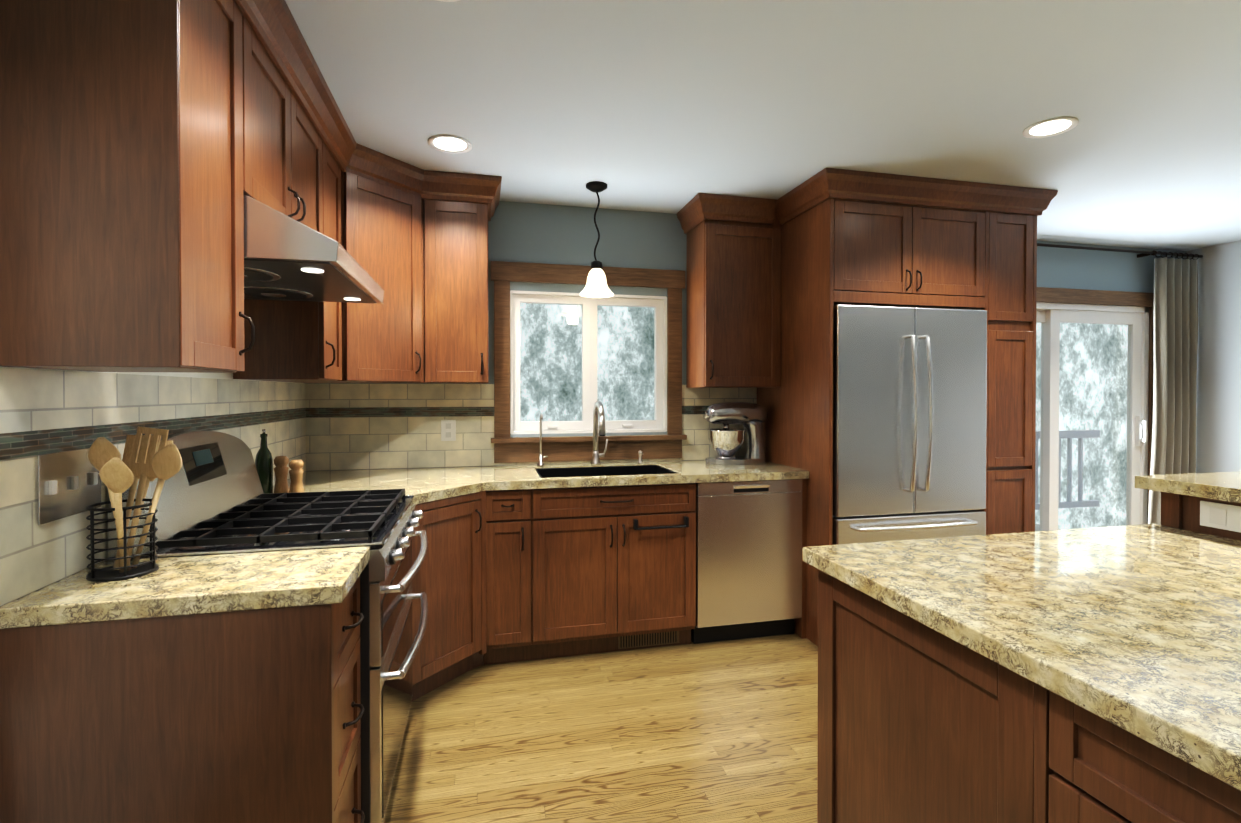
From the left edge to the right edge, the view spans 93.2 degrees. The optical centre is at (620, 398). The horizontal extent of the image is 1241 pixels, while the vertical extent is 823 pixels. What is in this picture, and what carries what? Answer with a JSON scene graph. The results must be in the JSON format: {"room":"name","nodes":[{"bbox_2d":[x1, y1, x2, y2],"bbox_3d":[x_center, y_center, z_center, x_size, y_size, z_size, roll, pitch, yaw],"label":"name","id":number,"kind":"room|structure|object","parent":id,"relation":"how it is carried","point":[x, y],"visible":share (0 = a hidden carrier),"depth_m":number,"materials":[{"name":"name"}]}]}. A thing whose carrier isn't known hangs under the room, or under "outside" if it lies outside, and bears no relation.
{"room":"kitchen","nodes":[
{"label":"kitchen","id":0,"kind":"room"},
{"bbox_2d":[0,366,307,560],"bbox_3d":[-0.990,0.114,-0.139,0.120,2.450,7.020,0,1,-13],"label":"wall","id":1,"kind":"structure","parent":0,"point":[176,374],"depth_m":1.89,"materials":[{"name":"white paint"}]},
{"bbox_2d":[0,0,251,379],"bbox_3d":[-1.107,-0.596,1.334,0.329,1.059,0.343,0,1,-13],"label":"upper cabinet","id":2,"kind":"object","parent":1,"relation":"attached to","point":[146,146],"depth_m":1.19,"materials":[{"name":"brown wood"}]},
{"bbox_2d":[0,367,307,605],"bbox_3d":[-1.459,0.164,2.142,0.013,0.472,2.100,0,1,-13],"label":"tile backsplash","id":3,"kind":"structure","parent":1,"relation":"attached to","point":[42,411],"depth_m":1.40,"materials":[{"name":"tile"}]},
{"bbox_2d":[37,448,100,524],"bbox_3d":[-1.257,0.192,1.337,0.011,0.149,0.210,0,1,-13],"label":"switch plate","id":4,"kind":"object","parent":3,"relation":"attached to","point":[68,483],"visible":0.98,"depth_m":1.32,"materials":[{"name":"silver metal"}]},
{"bbox_2d":[252,0,303,223],"bbox_3d":[-1.199,-0.837,1.720,0.329,0.584,0.452,0,1,-13],"label":"upper cabinet","id":5,"kind":"object","parent":1,"relation":"attached to","point":[277,68],"depth_m":1.78,"materials":[{"name":"brown wood"}]},
{"bbox_2d":[243,195,383,303],"bbox_3d":[-1.127,-0.454,1.914,0.554,0.180,0.774,0,1,-13],"label":"range hood","id":6,"kind":"object","parent":5,"relation":"attached to","point":[287,258],"visible":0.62,"depth_m":1.66,"materials":[{"name":"silver metal"}]},
{"bbox_2d":[252,104,355,382],"bbox_3d":[-1.339,-0.607,2.460,0.377,1.059,0.372,0,1,-13],"label":"upper cabinet","id":7,"kind":"object","parent":1,"relation":"attached to","point":[293,341],"depth_m":2.32,"materials":[{"name":"brown wood"}]},
{"bbox_2d":[304,68,327,236],"bbox_3d":[-1.276,-0.841,2.047,0.329,0.584,0.452,0,1,-13],"label":"upper cabinet","id":8,"kind":"object","parent":1,"relation":"attached to","point":[315,122],"depth_m":2.19,"materials":[{"name":"brown wood"}]},
{"bbox_2d":[356,143,439,383],"bbox_3d":[-1.278,-0.612,2.900,0.698,1.059,0.696,0,1,-13],"label":"upper cabinet","id":9,"kind":"object","parent":1,"relation":"attached to","point":[398,241],"depth_m":2.86,"materials":[{"name":"brown wood"}]},
{"bbox_2d":[384,524,1060,822],"bbox_3d":[1.862,1.369,1.831,6.570,0.100,9.520,0,1,-13],"label":"floor","id":10,"kind":"structure","parent":0,"point":[719,732],"depth_m":2.26,"materials":[{"name":"brown wood"}]},
{"bbox_2d":[0,576,364,822],"bbox_3d":[-0.955,0.886,1.388,0.643,0.874,0.331,0,1,-13],"label":"base cabinet","id":11,"kind":"object","parent":10,"relation":"on","point":[249,716],"visible":0.92,"depth_m":1.23,"materials":[{"name":"brown wood"}]},
{"bbox_2d":[0,546,369,628],"bbox_3d":[-0.960,0.428,1.382,0.634,0.040,0.341,0,1,-13],"label":"countertop","id":12,"kind":"structure","parent":11,"relation":"on","point":[176,586],"depth_m":1.27,"materials":[{"name":"stone"}]},
{"bbox_2d":[85,427,181,581],"bbox_3d":[-1.136,0.237,1.394,0.194,0.341,0.311,0,1,-13],"label":"utensil holder","id":13,"kind":"object","parent":12,"relation":"on","point":[147,459],"visible":1,"depth_m":1.37,"materials":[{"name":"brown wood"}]},
{"bbox_2d":[108,431,427,822],"bbox_3d":[-1.028,0.710,1.949,0.730,1.215,0.782,0,1,-13],"label":"range","id":14,"kind":"object","parent":10,"relation":"on","point":[214,499],"visible":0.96,"depth_m":1.76,"materials":[{"name":"grey metal"}]},
{"bbox_2d":[411,491,485,701],"bbox_3d":[-1.129,0.872,2.821,0.942,0.874,0.946,0,1,-13],"label":"base cabinet","id":15,"kind":"object","parent":10,"relation":"on","point":[449,579],"visible":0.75,"depth_m":2.62,"materials":[{"name":"brown wood"}]},
{"bbox_2d":[273,460,808,504],"bbox_3d":[-0.302,0.412,3.011,2.642,0.040,0.950,0,1,-13],"label":"countertop","id":16,"kind":"structure","parent":15,"relation":"on","point":[422,485],"depth_m":2.97,"materials":[{"name":"stone"}]},
{"bbox_2d":[255,429,272,493],"bbox_3d":[-1.445,0.261,2.380,0.062,0.274,0.062,0,1,-13],"label":"oil bottle","id":17,"kind":"object","parent":16,"relation":"on","point":[264,462],"visible":0.79,"depth_m":2.36,"materials":[{"name":"green glass"}]},
{"bbox_2d":[274,456,288,492],"bbox_3d":[-1.381,0.315,2.391,0.058,0.165,0.058,0,1,-13],"label":"salt mill","id":18,"kind":"object","parent":16,"relation":"on","point":[281,468],"visible":0.9,"depth_m":2.37,"materials":[{"name":"brown wood"}]},
{"bbox_2d":[289,460,303,492],"bbox_3d":[-1.319,0.322,2.390,0.058,0.150,0.058,0,1,-13],"label":"pepper mill","id":19,"kind":"object","parent":16,"relation":"on","point":[296,471],"visible":0.88,"depth_m":2.37,"materials":[{"name":"brown wood"}]},
{"bbox_2d":[537,413,547,465],"bbox_3d":[-0.442,0.235,3.357,0.061,0.305,0.110,0,1,-13],"label":"filter faucet","id":20,"kind":"object","parent":16,"relation":"on","point":[541,457],"visible":1,"depth_m":3.38,"materials":[{"name":"silver metal"}]},
{"bbox_2d":[591,401,607,464],"bbox_3d":[-0.102,0.200,3.362,0.102,0.376,0.241,0,1,-13],"label":"faucet","id":21,"kind":"object","parent":16,"relation":"on","point":[597,411],"visible":1,"depth_m":3.43,"materials":[{"name":"silver metal"}]},
{"bbox_2d":[535,465,675,477],"bbox_3d":[-0.087,0.520,3.202,0.726,0.251,0.396,0,1,-13],"label":"sink basin","id":22,"kind":"object","parent":16,"relation":"in","point":[595,471],"visible":0.08,"depth_m":3.38,"materials":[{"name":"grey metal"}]},
{"bbox_2d":[637,451,642,462],"bbox_3d":[0.122,0.349,3.510,0.036,0.075,0.068,0,1,-13],"label":"soap dispenser","id":23,"kind":"object","parent":16,"relation":"on","point":[640,453],"visible":1,"depth_m":3.52,"materials":[{"name":"silver metal"}]},
{"bbox_2d":[703,402,767,464],"bbox_3d":[0.698,0.203,3.558,0.407,0.366,0.232,0,1,-13],"label":"stand mixer","id":24,"kind":"object","parent":16,"relation":"on","point":[726,441],"visible":1,"depth_m":3.50,"materials":[{"name":"silver metal"}]},
{"bbox_2d":[483,483,695,664],"bbox_3d":[-0.194,0.868,3.202,1.080,0.874,0.634,0,1,-13],"label":"base cabinet","id":25,"kind":"object","parent":10,"relation":"on","point":[571,571],"visible":0.98,"depth_m":2.93,"materials":[{"name":"brown wood"}]},
{"bbox_2d":[691,479,801,643],"bbox_3d":[0.628,0.869,3.404,0.600,0.868,0.602,0,1,-13],"label":"dishwasher","id":26,"kind":"object","parent":10,"relation":"on","point":[748,559],"visible":0.75,"depth_m":3.12,"materials":[{"name":"grey metal"}]},
{"bbox_2d":[794,479,806,638],"bbox_3d":[0.931,0.866,3.486,0.026,0.874,0.598,0,1,-13],"label":"cabinet filler","id":27,"kind":"object","parent":10,"relation":"on","point":[800,627],"visible":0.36,"depth_m":3.19,"materials":[{"name":"brown wood"}]},
{"bbox_2d":[757,168,1057,645],"bbox_3d":[1.606,0.078,3.501,1.426,2.449,0.885,0,1,-13],"label":"surround","id":28,"kind":"object","parent":10,"relation":"on","point":[854,237],"visible":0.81,"depth_m":3.17,"materials":[{"name":"brown wood"}]},
{"bbox_2d":[833,305,986,544],"bbox_3d":[1.461,0.411,3.424,0.910,1.785,0.856,0,1,-13],"label":"fridge","id":29,"kind":"object","parent":10,"relation":"on","point":[909,417],"visible":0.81,"depth_m":3.06,"materials":[{"name":"grey metal"}]},
{"bbox_2d":[817,569,1240,822],"bbox_3d":[1.421,0.893,0.705,1.384,0.874,2.140,0,1,-13],"label":"kitchen island","id":30,"kind":"object","parent":10,"relation":"on","point":[918,722],"visible":0.58,"depth_m":1.14,"materials":[{"name":"brown wood"}]},
{"bbox_2d":[802,524,1240,790],"bbox_3d":[1.364,0.435,0.687,1.260,0.040,2.200,0,1,-13],"label":"island countertop","id":31,"kind":"structure","parent":30,"relation":"on","point":[1135,630],"depth_m":1.15,"materials":[{"name":"stone"}]},
{"bbox_2d":[1135,471,1240,539],"bbox_3d":[2.175,0.356,0.877,0.535,0.195,2.220,0,1,-13],"label":"raised bar","id":32,"kind":"object","parent":31,"relation":"on","point":[1208,503],"visible":0.96,"depth_m":1.78,"materials":[{"name":"beige stone"}]},
{"bbox_2d":[308,201,1187,522],"bbox_3d":[1.357,0.073,3.959,6.270,2.450,0.120,0,1,-13],"label":"wall","id":33,"kind":"structure","parent":0,"point":[556,235],"depth_m":3.57,"materials":[{"name":"blue"}]},
{"bbox_2d":[436,171,491,383],"bbox_3d":[-0.907,-0.614,3.152,0.384,1.059,0.376,0,1,-13],"label":"upper cabinet","id":34,"kind":"object","parent":33,"relation":"attached to","point":[463,200],"depth_m":3.04,"materials":[{"name":"brown wood"}]},
{"bbox_2d":[308,384,756,470],"bbox_3d":[-0.417,0.151,3.473,2.652,0.472,0.012,0,1,-13],"label":"tile backsplash","id":35,"kind":"structure","parent":33,"relation":"attached to","point":[317,427],"depth_m":3.30,"materials":[{"name":"tile"}]},
{"bbox_2d":[441,420,455,440],"bbox_3d":[-0.977,0.179,3.334,0.080,0.120,0.006,0,1,-13],"label":"electrical outlet","id":36,"kind":"object","parent":35,"relation":"attached to","point":[448,430],"visible":1,"depth_m":3.33,"materials":[{"name":"white plastic"}]},
{"bbox_2d":[490,261,686,462],"bbox_3d":[-0.182,-0.212,3.555,1.180,1.163,0.155,0,1,-13],"label":"window unit","id":37,"kind":"structure","parent":33,"relation":"in","point":[667,346],"depth_m":3.54,"materials":[{"name":"brown wood"}]},
{"bbox_2d":[677,193,780,387],"bbox_3d":[0.655,-0.607,3.516,0.543,1.079,0.385,0,1,-13],"label":"upper cabinet","id":38,"kind":"object","parent":33,"relation":"attached to","point":[733,327],"visible":0.98,"depth_m":3.41,"materials":[{"name":"brown wood"}]},
{"bbox_2d":[1035,287,1153,530],"bbox_3d":[3.222,0.241,4.371,1.970,2.105,0.160,0,1,-13],"label":"sliding glass door","id":39,"kind":"structure","parent":33,"relation":"in","point":[1054,311],"depth_m":4.45,"materials":[{"name":"white glass"}]},
{"bbox_2d":[1037,243,1202,259],"bbox_3d":[3.322,-1.085,4.282,2.310,0.051,0.132,0,1,-13],"label":"curtain rod","id":40,"kind":"object","parent":33,"relation":"attached to","point":[1149,253],"visible":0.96,"depth_m":4.35,"materials":[{"name":"brown metal"}]},
{"bbox_2d":[1148,257,1197,524],"bbox_3d":[4.206,0.110,4.457,0.436,2.335,0.078,0,1,-13],"label":"curtain","id":41,"kind":"object","parent":40,"relation":"hanging from","point":[1173,449],"visible":0.69,"depth_m":4.43,"materials":[{"name":"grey fabric"}]},
{"bbox_2d":[285,0,1240,250],"bbox_3d":[2.149,-1.169,0.589,6.570,0.100,7.020,0,1,-13],"label":"ceiling","id":42,"kind":"structure","parent":0,"point":[669,106],"depth_m":2.21,"materials":[{"name":"grey paint"}]},
{"bbox_2d":[437,0,458,1],"bbox_3d":[-0.486,-1.125,1.566,0.190,0.006,0.190,0,1,-13],"label":"recessed light","id":43,"kind":"object","parent":42,"relation":"in","point":[448,0],"visible":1,"depth_m":1.66,"materials":[{"name":"white plastic"}]},
{"bbox_2d":[428,134,471,153],"bbox_3d":[-0.760,-1.135,2.620,0.190,0.006,0.190,0,1,-13],"label":"recessed light","id":44,"kind":"object","parent":42,"relation":"in","point":[447,143],"visible":1,"depth_m":2.62,"materials":[{"name":"white plastic"}]},
{"bbox_2d":[580,181,613,297],"bbox_3d":[-0.128,-0.850,3.148,0.184,0.588,0.184,0,1,-13],"label":"pendant light","id":45,"kind":"object","parent":42,"relation":"hanging from","point":[596,286],"visible":1,"depth_m":3.12,"materials":[{"name":"white glass"}]},
{"bbox_2d":[1023,117,1078,138],"bbox_3d":[1.798,-1.134,2.459,0.190,0.006,0.190,0,1,-13],"label":"recessed light","id":46,"kind":"object","parent":42,"relation":"in","point":[1050,127],"visible":1,"depth_m":2.45,"materials":[{"name":"white plastic"}]},
{"bbox_2d":[1035,430,1099,509],"bbox_3d":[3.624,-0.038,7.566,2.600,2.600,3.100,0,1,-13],"label":"railing","id":47,"kind":"object","parent":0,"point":[1068,435],"depth_m":6.34,"materials":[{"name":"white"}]},
{"bbox_2d":[1188,241,1240,472],"bbox_3d":[5.288,0.099,1.343,0.120,2.450,7.020,0,1,-13],"label":"wall","id":48,"kind":"structure","parent":0,"point":[1218,416],"depth_m":4.41,"materials":[{"name":"white paint"}]},
{"label":"outside","id":49,"kind":"structure","parent":0,"visible":0},
{"bbox_2d":[520,303,1127,529],"bbox_3d":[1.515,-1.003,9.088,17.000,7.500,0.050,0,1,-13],"label":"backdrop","id":50,"kind":"structure","parent":49,"point":[610,384],"depth_m":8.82,"materials":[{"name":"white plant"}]}
]}

